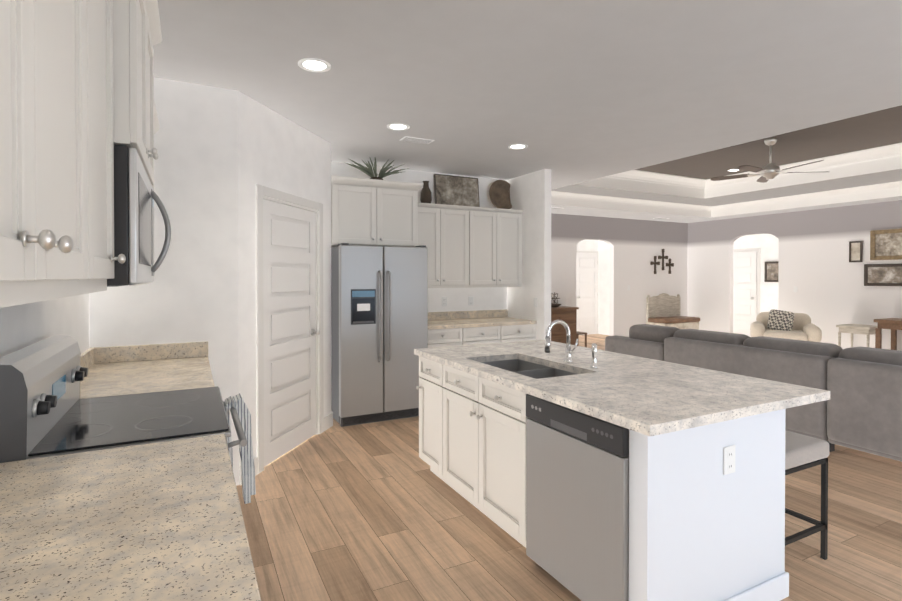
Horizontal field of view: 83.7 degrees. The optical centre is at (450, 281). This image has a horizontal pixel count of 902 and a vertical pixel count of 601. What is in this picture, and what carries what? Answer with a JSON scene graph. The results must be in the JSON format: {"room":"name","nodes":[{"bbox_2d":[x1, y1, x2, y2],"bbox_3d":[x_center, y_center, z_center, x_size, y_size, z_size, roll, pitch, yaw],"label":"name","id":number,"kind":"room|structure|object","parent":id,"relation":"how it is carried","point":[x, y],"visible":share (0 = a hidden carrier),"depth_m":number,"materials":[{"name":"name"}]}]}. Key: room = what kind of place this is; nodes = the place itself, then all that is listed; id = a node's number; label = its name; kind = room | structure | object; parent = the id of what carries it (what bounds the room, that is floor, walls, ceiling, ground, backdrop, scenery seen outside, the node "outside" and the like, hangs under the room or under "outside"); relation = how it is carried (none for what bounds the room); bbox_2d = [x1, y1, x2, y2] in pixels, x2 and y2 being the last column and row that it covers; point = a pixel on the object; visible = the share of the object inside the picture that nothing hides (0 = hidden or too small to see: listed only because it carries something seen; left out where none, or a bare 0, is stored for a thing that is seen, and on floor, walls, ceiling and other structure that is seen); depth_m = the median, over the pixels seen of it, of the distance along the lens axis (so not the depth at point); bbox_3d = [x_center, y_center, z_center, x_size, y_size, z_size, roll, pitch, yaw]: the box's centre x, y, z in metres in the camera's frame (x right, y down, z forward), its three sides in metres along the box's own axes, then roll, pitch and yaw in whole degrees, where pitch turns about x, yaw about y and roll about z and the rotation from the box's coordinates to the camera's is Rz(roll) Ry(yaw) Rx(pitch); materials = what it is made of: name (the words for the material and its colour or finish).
{"room":"kitchen","nodes":[
{"label":"kitchen","id":0,"kind":"room"},
{"bbox_2d":[0,293,88,357],"bbox_3d":[-1.000,0.077,0.591,0.120,2.740,5.840,0,1,-27],"label":"wall","id":1,"kind":"structure","parent":0,"point":[22,326],"depth_m":2.14,"materials":[{"name":"paint"}]},
{"bbox_2d":[0,0,161,307],"bbox_3d":[-1.085,-0.553,1.373,0.442,1.165,4.116,0,1,-27],"label":"upper cabinet","id":2,"kind":"object","parent":1,"relation":"attached to","point":[77,103],"visible":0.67,"depth_m":1.00,"materials":[{"name":"white wood"}]},
{"bbox_2d":[107,145,170,286],"bbox_3d":[-1.321,-0.205,1.875,0.477,0.439,0.830,0,1,-27],"label":"microwave","id":3,"kind":"object","parent":2,"relation":"attached to","point":[135,196],"visible":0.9,"depth_m":1.58,"materials":[{"name":"silver plastic"}]},
{"bbox_2d":[80,341,214,398],"bbox_3d":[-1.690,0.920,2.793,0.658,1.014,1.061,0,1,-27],"label":"countertop","id":4,"kind":"structure","parent":0,"point":[124,370],"depth_m":2.91,"materials":[{"name":"beige stone"}]},
{"bbox_2d":[89,77,331,485],"bbox_3d":[-1.869,0.043,4.335,1.770,2.740,1.850,0,1,-27],"label":"wall","id":5,"kind":"structure","parent":0,"point":[222,152],"depth_m":3.43,"materials":[{"name":"paint"}]},
{"bbox_2d":[256,184,323,473],"bbox_3d":[-1.359,0.349,4.211,0.118,2.130,1.030,0,1,13],"label":"door frame","id":6,"kind":"structure","parent":5,"relation":"attached to","point":[263,192],"depth_m":3.83,"materials":[{"name":"white wood"}]},
{"bbox_2d":[263,199,319,466],"bbox_3d":[-1.338,0.392,4.211,0.591,2.030,0.690,0,1,-27],"label":"pantry door","id":7,"kind":"structure","parent":5,"relation":"in","point":[291,332],"depth_m":4.17,"materials":[{"name":"white wood"}]},
{"bbox_2d":[324,412,332,426],"bbox_3d":[-1.268,1.341,5.129,0.015,0.130,0.510,0,1,-27],"label":"baseboard","id":8,"kind":"structure","parent":5,"relation":"attached to","point":[328,421],"depth_m":4.83,"materials":[{"name":"white wood"}]},
{"bbox_2d":[331,162,506,311],"bbox_3d":[-0.406,0.027,6.198,2.740,2.740,0.120,0,1,-27],"label":"wall","id":9,"kind":"structure","parent":0,"point":[490,298],"depth_m":6.35,"materials":[{"name":"paint"}]},
{"bbox_2d":[331,175,423,247],"bbox_3d":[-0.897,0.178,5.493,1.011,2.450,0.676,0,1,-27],"label":"upper cabinet","id":10,"kind":"object","parent":9,"relation":"attached to","point":[370,212],"visible":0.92,"depth_m":5.20,"materials":[{"name":"white wood"}]},
{"bbox_2d":[344,158,409,179],"bbox_3d":[-0.824,-1.205,5.581,0.740,0.311,0.301,0,1,-27],"label":"decorative plant","id":11,"kind":"object","parent":10,"relation":"on","point":[368,171],"visible":0.88,"depth_m":5.51,"materials":[{"name":"green plant"}]},
{"bbox_2d":[442,297,446,305],"bbox_3d":[-0.081,0.256,6.295,0.075,0.115,0.008,0,1,-27],"label":"electrical outlet","id":12,"kind":"object","parent":9,"relation":"attached to","point":[444,301],"visible":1,"depth_m":6.29,"materials":[{"name":"white plastic"}]},
{"bbox_2d":[418,203,473,286],"bbox_3d":[-0.175,-0.421,6.045,0.835,0.950,0.350,0,1,-27],"label":"upper cabinet","id":13,"kind":"object","parent":9,"relation":"attached to","point":[470,247],"depth_m":5.93,"materials":[{"name":"white wood"}]},
{"bbox_2d":[420,181,431,202],"bbox_3d":[-0.295,-1.038,5.954,0.140,0.280,0.140,0,1,-27],"label":"vase","id":14,"kind":"object","parent":13,"relation":"on","point":[425,194],"visible":0.75,"depth_m":5.91,"materials":[{"name":"brown ceramic"}]},
{"bbox_2d":[433,174,479,206],"bbox_3d":[0.077,-1.109,6.321,0.620,0.421,0.074,0,1,-27],"label":"canvas","id":15,"kind":"object","parent":13,"relation":"on","point":[455,190],"visible":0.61,"depth_m":6.30,"materials":[{"name":"brown fabric"}]},
{"bbox_2d":[428,309,507,320],"bbox_3d":[0.066,0.431,6.362,1.547,0.099,0.020,0,1,-27],"label":"backsplash","id":16,"kind":"structure","parent":9,"relation":"attached to","point":[456,316],"depth_m":6.41,"materials":[{"name":"beige stone"}]},
{"bbox_2d":[468,296,473,304],"bbox_3d":[0.257,0.254,6.470,0.075,0.115,0.008,0,1,-27],"label":"electrical outlet","id":17,"kind":"object","parent":9,"relation":"attached to","point":[470,300],"visible":1,"depth_m":6.47,"materials":[{"name":"white plastic"}]},
{"bbox_2d":[474,207,522,286],"bbox_3d":[0.457,-0.424,6.371,0.836,0.950,0.350,0,1,-27],"label":"upper cabinet","id":18,"kind":"object","parent":9,"relation":"attached to","point":[497,231],"depth_m":6.24,"materials":[{"name":"white wood"}]},
{"bbox_2d":[489,180,511,208],"bbox_3d":[0.668,-1.124,6.587,0.410,0.406,0.089,0,1,-27],"label":"decorative bowl","id":19,"kind":"object","parent":18,"relation":"on","point":[499,193],"visible":0.92,"depth_m":6.59,"materials":[{"name":"brown wood"}]},
{"bbox_2d":[153,0,901,222],"bbox_3d":[3.378,-1.630,6.483,13.320,0.571,12.320,0,1,-27],"label":"ceiling","id":20,"kind":"structure","parent":0,"point":[569,92],"depth_m":3.38,"materials":[{"name":"paint"}]},
{"bbox_2d":[298,58,330,71],"bbox_3d":[-0.829,-1.311,3.064,0.196,0.008,0.196,0,1,-27],"label":"recessed light","id":21,"kind":"object","parent":20,"relation":"in","point":[313,64],"visible":1,"depth_m":3.06,"materials":[{"name":"white"}]},
{"bbox_2d":[387,123,409,129],"bbox_3d":[-0.453,-1.322,4.323,0.196,0.008,0.196,0,1,-27],"label":"recessed light","id":22,"kind":"object","parent":20,"relation":"in","point":[397,126],"visible":0.98,"depth_m":4.31,"materials":[{"name":"white"}]},
{"bbox_2d":[400,136,434,143],"bbox_3d":[-0.321,-1.326,4.745,0.300,0.008,0.150,0,1,-27],"label":"ceiling vent","id":23,"kind":"object","parent":20,"relation":"in","point":[416,140],"visible":0.98,"depth_m":4.74,"materials":[{"name":"white metal"}]},
{"bbox_2d":[508,144,527,148],"bbox_3d":[0.660,-1.328,4.980,0.196,0.008,0.196,0,1,-27],"label":"recessed light","id":24,"kind":"object","parent":20,"relation":"in","point":[518,146],"visible":0.98,"depth_m":4.97,"materials":[{"name":"white"}]},
{"bbox_2d":[551,191,710,210],"bbox_3d":[3.312,-1.554,9.731,5.160,0.100,0.085,0,1,-27],"label":"crown molding","id":25,"kind":"structure","parent":20,"relation":"attached to","point":[556,194],"depth_m":9.78,"materials":[{"name":"white"}]},
{"bbox_2d":[606,170,706,188],"bbox_3d":[3.465,-1.862,8.974,3.120,0.150,0.127,0,1,-27],"label":"crown molding","id":26,"kind":"structure","parent":20,"relation":"attached to","point":[636,175],"depth_m":9.16,"materials":[{"name":"white wood"}]},
{"bbox_2d":[710,138,823,182],"bbox_3d":[4.300,-1.651,6.808,1.384,0.534,1.418,0,1,-27],"label":"ceiling fan","id":27,"kind":"object","parent":20,"relation":"hanging from","point":[769,171],"visible":1,"depth_m":6.79,"materials":[{"name":"silver metal"}]},
{"bbox_2d":[703,143,901,188],"bbox_3d":[5.963,-1.851,7.675,0.127,0.150,4.728,0,1,-27],"label":"crown molding","id":28,"kind":"structure","parent":20,"relation":"attached to","point":[887,151],"depth_m":7.80,"materials":[{"name":"white wood"}]},
{"bbox_2d":[711,181,901,210],"bbox_3d":[7.055,-1.541,8.225,0.085,0.100,6.198,0,1,-27],"label":"crown molding","id":29,"kind":"structure","parent":20,"relation":"attached to","point":[898,184],"depth_m":9.12,"materials":[{"name":"white"}]},
{"bbox_2d":[507,169,550,340],"bbox_3d":[0.393,0.015,7.528,0.100,2.740,3.350,0,1,-27],"label":"wall","id":30,"kind":"structure","parent":0,"point":[530,195],"depth_m":6.19,"materials":[{"name":"paint"}]},
{"bbox_2d":[236,334,901,600],"bbox_3d":[3.378,1.444,6.511,13.320,0.100,12.320,0,1,-27],"label":"floor","id":31,"kind":"structure","parent":0,"point":[374,511],"depth_m":2.87,"materials":[{"name":"brown wood"}]},
{"bbox_2d":[0,335,246,462],"bbox_3d":[-1.223,0.835,1.969,0.734,1.200,0.814,0,1,-27],"label":"range","id":32,"kind":"object","parent":31,"relation":"on","point":[46,410],"visible":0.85,"depth_m":1.77,"materials":[{"name":"grey metal"}]},
{"bbox_2d":[223,393,255,503],"bbox_3d":[-0.982,0.771,2.332,0.136,0.482,0.137,0,1,-27],"label":"hanging towel","id":33,"kind":"object","parent":32,"relation":"hanging from","point":[238,403],"visible":0.75,"depth_m":2.29,"materials":[{"name":"white fabric"}]},
{"bbox_2d":[0,434,260,600],"bbox_3d":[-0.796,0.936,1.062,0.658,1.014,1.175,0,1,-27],"label":"countertop","id":34,"kind":"structure","parent":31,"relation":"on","point":[161,521],"depth_m":1.08,"materials":[{"name":"white stone"}]},
{"bbox_2d":[331,243,427,426],"bbox_3d":[-0.827,0.512,5.355,0.915,1.761,0.941,0,1,-27],"label":"refrigerator","id":35,"kind":"object","parent":31,"relation":"on","point":[379,314],"visible":0.94,"depth_m":4.96,"materials":[{"name":"grey metal"}]},
{"bbox_2d":[428,325,467,347],"bbox_3d":[-0.219,0.958,5.871,0.587,0.884,0.640,0,1,-27],"label":"base cabinet","id":36,"kind":"object","parent":31,"relation":"on","point":[454,328],"depth_m":5.61,"materials":[{"name":"white wood"}]},
{"bbox_2d":[428,317,523,328],"bbox_3d":[0.210,0.504,6.083,1.547,0.040,0.650,0,1,-27],"label":"countertop","id":37,"kind":"structure","parent":36,"relation":"on","point":[463,320],"depth_m":6.04,"materials":[{"name":"beige stone"}]},
{"bbox_2d":[468,325,507,344],"bbox_3d":[0.242,0.955,6.109,0.571,0.884,0.640,0,1,-27],"label":"base cabinet","id":38,"kind":"object","parent":31,"relation":"on","point":[477,334],"depth_m":5.84,"materials":[{"name":"white wood"}]},
{"bbox_2d":[508,321,536,341],"bbox_3d":[0.641,0.954,6.315,0.572,0.884,0.640,0,1,-27],"label":"base cabinet","id":39,"kind":"object","parent":31,"relation":"on","point":[523,330],"depth_m":6.07,"materials":[{"name":"white wood"}]},
{"bbox_2d":[551,292,586,346],"bbox_3d":[2.155,0.792,10.083,1.250,1.140,0.432,0,1,-27],"label":"console","id":40,"kind":"object","parent":31,"relation":"on","point":[567,315],"visible":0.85,"depth_m":9.93,"materials":[{"name":"brown wood"}]},
{"bbox_2d":[414,352,788,600],"bbox_3d":[0.634,0.983,2.997,0.956,0.884,2.099,0,1,-27],"label":"kitchen island","id":41,"kind":"object","parent":31,"relation":"on","point":[702,527],"depth_m":2.19,"materials":[{"name":"white wood"}]},
{"bbox_2d":[414,340,581,359],"bbox_3d":[0.378,0.524,3.789,1.200,0.040,0.530,0,1,-27],"label":"island countertop","id":42,"kind":"structure","parent":41,"relation":"on","point":[478,351],"depth_m":3.67,"materials":[{"name":"beige stone"}]},
{"bbox_2d":[526,394,628,600],"bbox_3d":[0.789,0.991,2.378,0.608,0.856,0.642,0,1,-27],"label":"dishwasher","id":43,"kind":"object","parent":41,"relation":"in","point":[577,503],"visible":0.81,"depth_m":2.18,"materials":[{"name":"grey metal"}]},
{"bbox_2d":[518,348,669,371],"bbox_3d":[0.932,0.528,3.337,0.630,0.040,0.780,0,1,-27],"label":"island countertop","id":44,"kind":"structure","parent":41,"relation":"on","point":[582,358],"depth_m":3.27,"materials":[{"name":"beige stone"}]},
{"bbox_2d":[545,320,597,367],"bbox_3d":[0.725,0.376,3.048,0.213,0.269,0.282,0,1,-27],"label":"faucet","id":45,"kind":"object","parent":44,"relation":"on","point":[568,355],"visible":1,"depth_m":3.12,"materials":[{"name":"silver metal"}]},
{"bbox_2d":[514,364,829,435],"bbox_3d":[1.055,0.536,2.478,1.200,0.040,0.860,0,1,-27],"label":"island countertop","id":46,"kind":"structure","parent":41,"relation":"on","point":[663,399],"depth_m":2.30,"materials":[{"name":"beige stone"}]},
{"bbox_2d":[723,445,734,474],"bbox_3d":[1.159,0.743,2.094,0.075,0.115,0.008,0,1,-27],"label":"outlet","id":47,"kind":"object","parent":41,"relation":"attached to","point":[728,459],"visible":1,"depth_m":2.09,"materials":[{"name":"white plastic"}]},
{"bbox_2d":[646,293,699,329],"bbox_3d":[5.071,0.817,11.510,1.160,1.065,0.574,0,1,-27],"label":"bench","id":48,"kind":"object","parent":31,"relation":"on","point":[662,309],"visible":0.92,"depth_m":11.52,"materials":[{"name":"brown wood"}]},
{"bbox_2d":[605,324,901,461],"bbox_3d":[3.406,0.978,4.695,1.052,0.865,4.428,0,1,-27],"label":"sofa","id":49,"kind":"object","parent":31,"relation":"on","point":[860,409],"visible":0.6,"depth_m":4.26,"materials":[{"name":"grey fabric"}]},
{"bbox_2d":[750,309,821,341],"bbox_3d":[6.221,0.952,9.414,1.080,0.831,0.920,0,1,31],"label":"armchair","id":50,"kind":"object","parent":31,"relation":"on","point":[774,323],"visible":0.77,"depth_m":9.37,"materials":[{"name":"beige fabric"}]},
{"bbox_2d":[785,430,828,559],"bbox_3d":[1.661,1.123,2.684,0.420,0.610,0.440,0,1,-27],"label":"stool","id":51,"kind":"object","parent":31,"relation":"on","point":[802,452],"visible":0.21,"depth_m":2.56,"materials":[{"name":"black metal"}]},
{"bbox_2d":[836,324,877,346],"bbox_3d":[7.137,1.073,8.796,0.500,0.600,0.500,0,1,-27],"label":"side table","id":52,"kind":"object","parent":31,"relation":"on","point":[866,330],"visible":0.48,"depth_m":8.70,"materials":[{"name":"white wood"}]},
{"bbox_2d":[874,318,901,349],"bbox_3d":[7.450,1.005,8.057,0.620,0.750,0.900,0,1,-27],"label":"side table","id":53,"kind":"object","parent":31,"relation":"on","point":[894,325],"visible":0.73,"depth_m":8.26,"materials":[{"name":"brown wood"}]},
{"bbox_2d":[551,213,687,335],"bbox_3d":[2.711,-0.013,10.678,6.910,2.740,0.120,0,1,-27],"label":"wall","id":54,"kind":"structure","parent":0,"point":[628,250],"depth_m":11.32,"materials":[{"name":"paint"}]},
{"bbox_2d":[576,253,597,334],"bbox_3d":[3.390,0.321,12.522,0.707,2.022,0.110,0,1,-27],"label":"hall door","id":55,"kind":"structure","parent":54,"relation":"in","point":[586,284],"depth_m":12.54,"materials":[{"name":"white wood"}]},
{"bbox_2d":[576,251,597,333],"bbox_3d":[3.361,0.295,12.571,0.820,2.090,0.015,0,1,-27],"label":"trim","id":56,"kind":"structure","parent":54,"relation":"attached to","point":[576,251],"depth_m":12.73,"materials":[{"name":"white wood"}]},
{"bbox_2d":[650,256,658,273],"bbox_3d":[4.712,-0.371,11.626,0.300,0.420,0.022,0,1,-27],"label":"cross","id":57,"kind":"object","parent":54,"relation":"attached to","point":[655,263],"depth_m":11.61,"materials":[{"name":"black metal"}]},
{"bbox_2d":[659,249,668,269],"bbox_3d":[4.944,-0.502,11.745,0.330,0.500,0.022,0,1,-27],"label":"cross","id":58,"kind":"object","parent":54,"relation":"attached to","point":[662,257],"depth_m":11.74,"materials":[{"name":"black metal"}]},
{"bbox_2d":[668,259,673,273],"bbox_3d":[5.148,-0.350,11.851,0.270,0.360,0.022,0,1,-27],"label":"cross","id":59,"kind":"object","parent":54,"relation":"attached to","point":[670,264],"depth_m":11.85,"materials":[{"name":"black metal"}]},
{"bbox_2d":[687,200,901,350],"bbox_3d":[8.049,0.013,7.739,0.120,2.740,10.240,0,1,-27],"label":"wall","id":60,"kind":"structure","parent":0,"point":[808,250],"depth_m":9.80,"materials":[{"name":"paint"}]},
{"bbox_2d":[733,252,756,336],"bbox_3d":[6.838,0.327,11.903,0.110,2.022,0.707,0,1,-27],"label":"door","id":61,"kind":"structure","parent":60,"relation":"in","point":[744,290],"depth_m":11.84,"materials":[{"name":"white wood"}]},
{"bbox_2d":[734,248,760,314],"bbox_3d":[6.883,0.290,11.922,0.016,2.110,0.860,0,1,-27],"label":"trim","id":62,"kind":"structure","parent":60,"relation":"attached to","point":[758,250],"depth_m":11.57,"materials":[{"name":"white wood"}]},
{"bbox_2d":[764,261,778,281],"bbox_3d":[7.205,-0.209,11.274,0.034,0.460,0.360,0,1,-27],"label":"framed picture","id":63,"kind":"object","parent":60,"relation":"attached to","point":[771,271],"visible":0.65,"depth_m":11.30,"materials":[{"name":"brown"}]},
{"bbox_2d":[849,241,862,261],"bbox_3d":[7.278,-0.529,9.058,0.034,0.380,0.200,0,1,-27],"label":"picture","id":64,"kind":"object","parent":60,"relation":"attached to","point":[855,251],"visible":1,"depth_m":9.05,"materials":[{"name":"brown"}]},
{"bbox_2d":[864,264,901,285],"bbox_3d":[7.521,-0.105,8.591,0.034,0.380,0.800,0,1,-27],"label":"picture","id":65,"kind":"object","parent":60,"relation":"attached to","point":[882,274],"visible":0.98,"depth_m":8.70,"materials":[{"name":"brown"}]},
{"bbox_2d":[870,229,901,259],"bbox_3d":[7.540,-0.624,8.550,0.034,0.520,0.700,0,1,-27],"label":"picture","id":66,"kind":"object","parent":60,"relation":"attached to","point":[886,244],"visible":0.98,"depth_m":8.66,"materials":[{"name":"brown paper"}]}
]}

